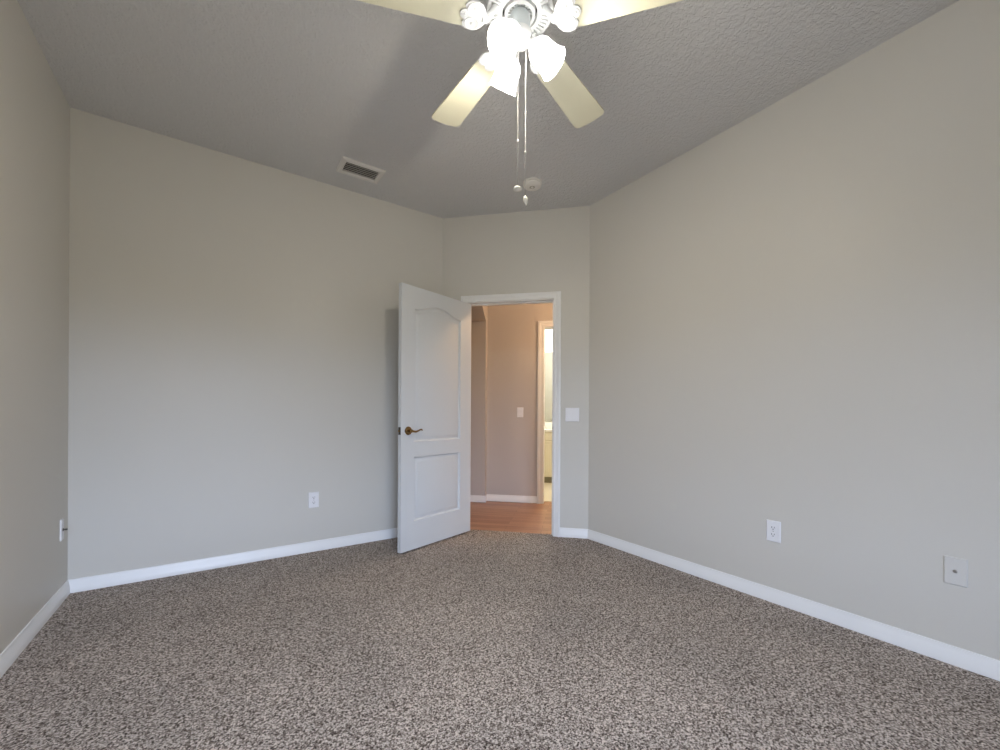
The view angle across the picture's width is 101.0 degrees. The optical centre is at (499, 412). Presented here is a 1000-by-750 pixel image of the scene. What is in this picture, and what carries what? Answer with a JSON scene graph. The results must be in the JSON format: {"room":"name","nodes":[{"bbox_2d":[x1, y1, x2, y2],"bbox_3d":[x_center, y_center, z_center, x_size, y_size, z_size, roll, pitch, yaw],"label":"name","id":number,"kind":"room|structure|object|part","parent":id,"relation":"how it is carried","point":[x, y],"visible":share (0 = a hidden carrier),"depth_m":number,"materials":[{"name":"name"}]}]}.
{"room":"empty bedroom","nodes":[
{"label":"empty bedroom","id":0,"kind":"room"},
{"bbox_2d":[0,0,69,653],"bbox_3d":[-1.248,-0.386,0.431,0.115,2.998,4.950,0,0,-34],"label":"wall","id":1,"kind":"structure","parent":0,"point":[34,109],"depth_m":1.93,"materials":[{"name":"grey paint"}]},
{"bbox_2d":[0,580,69,677],"bbox_3d":[-1.202,1.024,0.468,0.014,0.078,4.720,0,0,-34],"label":"baseboard","id":2,"kind":"structure","parent":1,"relation":"attached to","point":[20,642],"depth_m":1.93,"materials":[{"name":"white paint"}]},
{"bbox_2d":[60,518,67,540],"bbox_3d":[-2.454,0.657,2.321,0.025,0.119,0.050,0,0,-34],"label":"cable plate","id":3,"kind":"object","parent":1,"relation":"attached to","point":[62,529],"visible":1,"depth_m":2.31,"materials":[{"name":"white plastic"}]},
{"bbox_3d":[-2.462,0.657,2.316,0.006,0.119,0.050,0,0,-34],"label":"plate","id":4,"kind":"part","parent":3,"relation":"part of","materials":[{"name":"white plastic"}]},
{"bbox_2d":[68,107,442,579],"bbox_3d":[-1.561,-0.387,3.142,2.417,2.998,0.115,0,0,-34],"label":"wall","id":5,"kind":"structure","parent":0,"point":[234,321],"depth_m":2.84,"materials":[{"name":"grey paint"}]},
{"bbox_2d":[68,528,397,592],"bbox_3d":[-1.532,1.023,3.089,2.417,0.078,0.014,0,0,-34],"label":"baseboard","id":6,"kind":"structure","parent":5,"relation":"attached to","point":[166,570],"depth_m":2.82,"materials":[{"name":"white paint"}]},
{"bbox_2d":[308,492,318,507],"bbox_3d":[-1.429,0.669,3.161,0.074,0.119,0.009,0,0,-34],"label":"wall outlet","id":7,"kind":"object","parent":5,"relation":"attached to","point":[313,497],"visible":1,"depth_m":3.16,"materials":[{"name":"white plastic"}]},
{"bbox_2d":[471,306,485,320],"bbox_3d":[-1.080,-1.322,4.549,2.020,0.428,1.085,0,0,11],"label":"ceiling","id":8,"kind":"structure","parent":0,"point":[478,313],"depth_m":4.62,"materials":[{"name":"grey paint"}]},
{"bbox_2d":[17,0,958,217],"bbox_3d":[0.191,-1.827,1.405,3.347,0.100,4.720,0,0,-34],"label":"ceiling","id":9,"kind":"structure","parent":0,"point":[298,87],"depth_m":2.20,"materials":[{"name":"white paint"}]},
{"bbox_2d":[336,156,385,183],"bbox_3d":[-1.023,-1.776,3.030,0.305,0.014,0.205,0,0,-34],"label":"ceiling vent","id":10,"kind":"object","parent":9,"relation":"in","point":[347,166],"visible":1,"depth_m":3.02,"materials":[{"name":"silver metal"}]},
{"bbox_2d":[357,0,681,205],"bbox_3d":[0.050,-1.290,1.619,1.251,0.976,1.198,0,0,-34],"label":"ceiling fan","id":11,"kind":"object","parent":9,"relation":"hanging from","point":[516,26],"visible":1,"depth_m":1.56,"materials":[{"name":"white wood"}]},
{"bbox_3d":[-0.323,-1.482,1.463,0.443,0.006,0.158,0,6,-17],"label":"blade","id":12,"kind":"part","parent":11,"relation":"part of","materials":[{"name":"beige wood"}]},
{"bbox_3d":[-0.161,-1.481,1.925,0.158,0.006,0.443,-7,4,-34],"label":"blade","id":13,"kind":"part","parent":11,"relation":"part of","materials":[{"name":"beige wood"}]},
{"bbox_3d":[0.029,-1.367,1.502,0.118,0.111,0.118,0,-44,30],"label":"lamp shade","id":14,"kind":"part","parent":11,"relation":"part of","materials":[{"name":"white glass"}]},
{"bbox_3d":[0.029,-1.367,1.663,0.118,0.111,0.118,0,44,-30],"label":"lamp shade","id":15,"kind":"part","parent":11,"relation":"part of","materials":[{"name":"white glass"}]},
{"bbox_3d":[0.032,-1.373,1.506,0.052,0.064,0.052,0,-44,30],"label":"light bulb","id":16,"kind":"part","parent":11,"relation":"part of","materials":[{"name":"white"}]},
{"bbox_3d":[0.068,-0.866,1.590,0.035,0.020,0.035,0,0,-34],"label":"pull knob","id":17,"kind":"part","parent":11,"relation":"part of","materials":[{"name":"white plastic"}]},
{"bbox_3d":[0.068,-0.961,1.590,0.002,0.173,0.002,0,0,26],"label":"pull cord","id":18,"kind":"part","parent":11,"relation":"part of","materials":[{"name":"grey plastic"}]},
{"bbox_3d":[0.069,-1.226,1.590,0.009,0.364,0.009,0,0,-34],"label":"pull chain","id":19,"kind":"part","parent":11,"relation":"part of","materials":[{"name":"silver metal"}]},
{"bbox_3d":[0.099,-1.204,1.590,0.009,0.407,0.009,0,0,-34],"label":"pull chain","id":20,"kind":"part","parent":11,"relation":"part of","materials":[{"name":"silver metal"}]},
{"bbox_3d":[0.098,-0.819,1.591,0.020,0.036,0.020,0,0,-34],"label":"pull knob","id":21,"kind":"part","parent":11,"relation":"part of","materials":[{"name":"white plastic"}]},
{"bbox_3d":[0.168,-1.367,1.573,0.118,0.111,0.118,-44,-4,4],"label":"lamp shade","id":22,"kind":"part","parent":11,"relation":"part of","materials":[{"name":"white glass"}]},
{"bbox_3d":[0.328,-1.478,1.914,0.158,0.006,0.443,-7,-5,37],"label":"blade","id":23,"kind":"part","parent":11,"relation":"part of","materials":[{"name":"beige wood"}]},
{"bbox_3d":[0.469,-1.478,1.445,0.443,0.006,0.158,0,-6,19],"label":"blade","id":24,"kind":"part","parent":11,"relation":"part of","materials":[{"name":"white wood"}]},
{"bbox_2d":[523,177,541,190],"bbox_3d":[0.250,-1.758,3.184,0.148,0.038,0.148,0,0,-34],"label":"smoke detector","id":25,"kind":"object","parent":9,"relation":"attached to","point":[530,184],"visible":1,"depth_m":3.15,"materials":[{"name":"white plastic"}]},
{"bbox_3d":[0.250,-1.770,3.184,0.148,0.013,0.148,0,0,-34],"label":"plate","id":26,"kind":"part","parent":25,"relation":"part of","materials":[{"name":"white plastic"}]},
{"bbox_2d":[0,483,999,749],"bbox_3d":[0.715,1.104,3.325,6.439,0.060,7.328,0,0,-34],"label":"floor","id":27,"kind":"structure","parent":0,"point":[472,639],"depth_m":1.75,"materials":[{"name":"carpet"}]},
{"bbox_2d":[544,422,551,482],"bbox_3d":[0.853,0.617,6.521,1.530,0.920,0.599,0,0,11],"label":"bathroom vanity","id":28,"kind":"object","parent":27,"relation":"on","point":[548,425],"visible":0.03,"depth_m":6.27,"materials":[{"name":"beige paint"}]},
{"bbox_3d":[0.615,0.691,6.293,0.357,0.520,0.021,0,0,11],"label":"cabinet door","id":29,"kind":"part","parent":28,"relation":"part of","materials":[{"name":"beige paint"}]},
{"bbox_3d":[0.617,0.364,6.295,0.357,0.105,0.018,0,0,11],"label":"drawer","id":30,"kind":"part","parent":28,"relation":"part of","materials":[{"name":"beige paint"}]},
{"bbox_2d":[470,303,552,502],"bbox_3d":[0.057,-0.205,4.989,4.100,2.650,0.205,0,0,11],"label":"wall","id":31,"kind":"structure","parent":0,"point":[504,346],"depth_m":4.95,"materials":[{"name":"grey paint"}]},
{"bbox_2d":[470,495,485,502],"bbox_3d":[-1.076,1.025,5.091,1.848,0.078,0.014,0,0,11],"label":"baseboard","id":32,"kind":"structure","parent":31,"relation":"attached to","point":[473,498],"depth_m":4.93,"materials":[{"name":"white paint"}]},
{"bbox_2d":[486,494,536,502],"bbox_3d":[0.138,1.032,4.952,0.616,0.078,0.014,0,0,11],"label":"baseboard","id":33,"kind":"structure","parent":31,"relation":"attached to","point":[489,497],"depth_m":4.95,"materials":[{"name":"white paint"}]},
{"bbox_2d":[517,407,522,416],"bbox_3d":[0.242,-0.005,4.935,0.074,0.119,0.011,0,0,11],"label":"light switch","id":34,"kind":"object","parent":31,"relation":"attached to","point":[519,409],"visible":1,"depth_m":4.93,"materials":[{"name":"white plastic"}]},
{"bbox_2d":[537,320,552,503],"bbox_3d":[0.904,-0.001,4.864,0.914,2.171,0.134,0,0,11],"label":"door frame","id":35,"kind":"structure","parent":31,"relation":"attached to","point":[541,324],"depth_m":4.88,"materials":[{"name":"white paint"}]},
{"bbox_2d":[443,206,589,528],"bbox_3d":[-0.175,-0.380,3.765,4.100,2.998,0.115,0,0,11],"label":"wall","id":36,"kind":"structure","parent":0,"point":[548,250],"depth_m":3.58,"materials":[{"name":"grey paint"}]},
{"bbox_2d":[461,291,560,536],"bbox_3d":[0.093,0.014,3.705,0.896,2.133,0.134,0,0,11],"label":"door frame","id":37,"kind":"structure","parent":36,"relation":"attached to","point":[556,295],"depth_m":3.57,"materials":[{"name":"white paint"}]},
{"bbox_2d":[397,282,470,552],"bbox_3d":[-0.515,0.039,3.396,0.138,2.028,0.793,0,0,38],"label":"door","id":38,"kind":"structure","parent":37,"relation":"attached to","point":[434,352],"depth_m":3.34,"materials":[{"name":"white paint"}]},
{"bbox_3d":[-0.679,0.137,3.117,0.051,0.066,0.066,0,0,38],"label":"handle","id":39,"kind":"part","parent":38,"relation":"part of","materials":[{"name":"gold metal"}]},
{"bbox_2d":[565,408,578,421],"bbox_3d":[0.623,0.016,3.549,0.117,0.119,0.011,0,0,11],"label":"light switch","id":40,"kind":"object","parent":36,"relation":"attached to","point":[571,414],"visible":1,"depth_m":3.55,"materials":[{"name":"white plastic"}]},
{"bbox_2d":[560,527,587,538],"bbox_3d":[0.637,1.034,3.544,0.246,0.078,0.014,0,0,11],"label":"baseboard","id":41,"kind":"structure","parent":36,"relation":"attached to","point":[564,532],"depth_m":3.54,"materials":[{"name":"white paint"}]},
{"bbox_2d":[545,329,552,421],"bbox_3d":[1.070,-0.199,6.839,3.000,2.650,0.100,0,0,11],"label":"wall","id":42,"kind":"structure","parent":0,"point":[548,332],"depth_m":6.84,"materials":[{"name":"white paint"}]},
{"bbox_2d":[545,352,551,421],"bbox_3d":[0.914,-0.430,6.813,1.500,1.150,0.006,0,0,11],"label":"wall mirror","id":43,"kind":"object","parent":42,"relation":"attached to","point":[548,355],"visible":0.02,"depth_m":6.83,"materials":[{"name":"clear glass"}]},
{"bbox_2d":[545,422,551,427],"bbox_3d":[0.909,0.208,6.807,1.530,0.100,0.017,0,0,11],"label":"backsplash","id":44,"kind":"structure","parent":42,"relation":"attached to","point":[547,424],"depth_m":6.82,"materials":[{"name":"white stone"}]},
{"bbox_2d":[588,0,999,659],"bbox_3d":[1.908,-0.369,1.947,0.115,2.998,3.904,0,0,-34],"label":"wall","id":45,"kind":"structure","parent":0,"point":[794,315],"depth_m":2.14,"materials":[{"name":"grey paint"}]},
{"bbox_2d":[766,519,780,542],"bbox_3d":[1.556,0.674,2.346,0.009,0.119,0.074,0,0,-34],"label":"wall outlet","id":46,"kind":"object","parent":45,"relation":"attached to","point":[773,528],"visible":1,"depth_m":2.34,"materials":[{"name":"white plastic"}]},
{"bbox_2d":[587,529,999,680],"bbox_3d":[1.814,1.040,1.960,0.014,0.078,3.794,0,0,-34],"label":"baseboard","id":47,"kind":"structure","parent":45,"relation":"attached to","point":[968,660],"depth_m":2.12,"materials":[{"name":"white paint"}]},
{"bbox_2d":[943,555,967,587],"bbox_3d":[1.950,0.679,1.765,0.011,0.119,0.070,0,0,-34],"label":"cable plate","id":48,"kind":"object","parent":45,"relation":"attached to","point":[955,569],"visible":1,"depth_m":1.76,"materials":[{"name":"grey plastic"}]}
]}

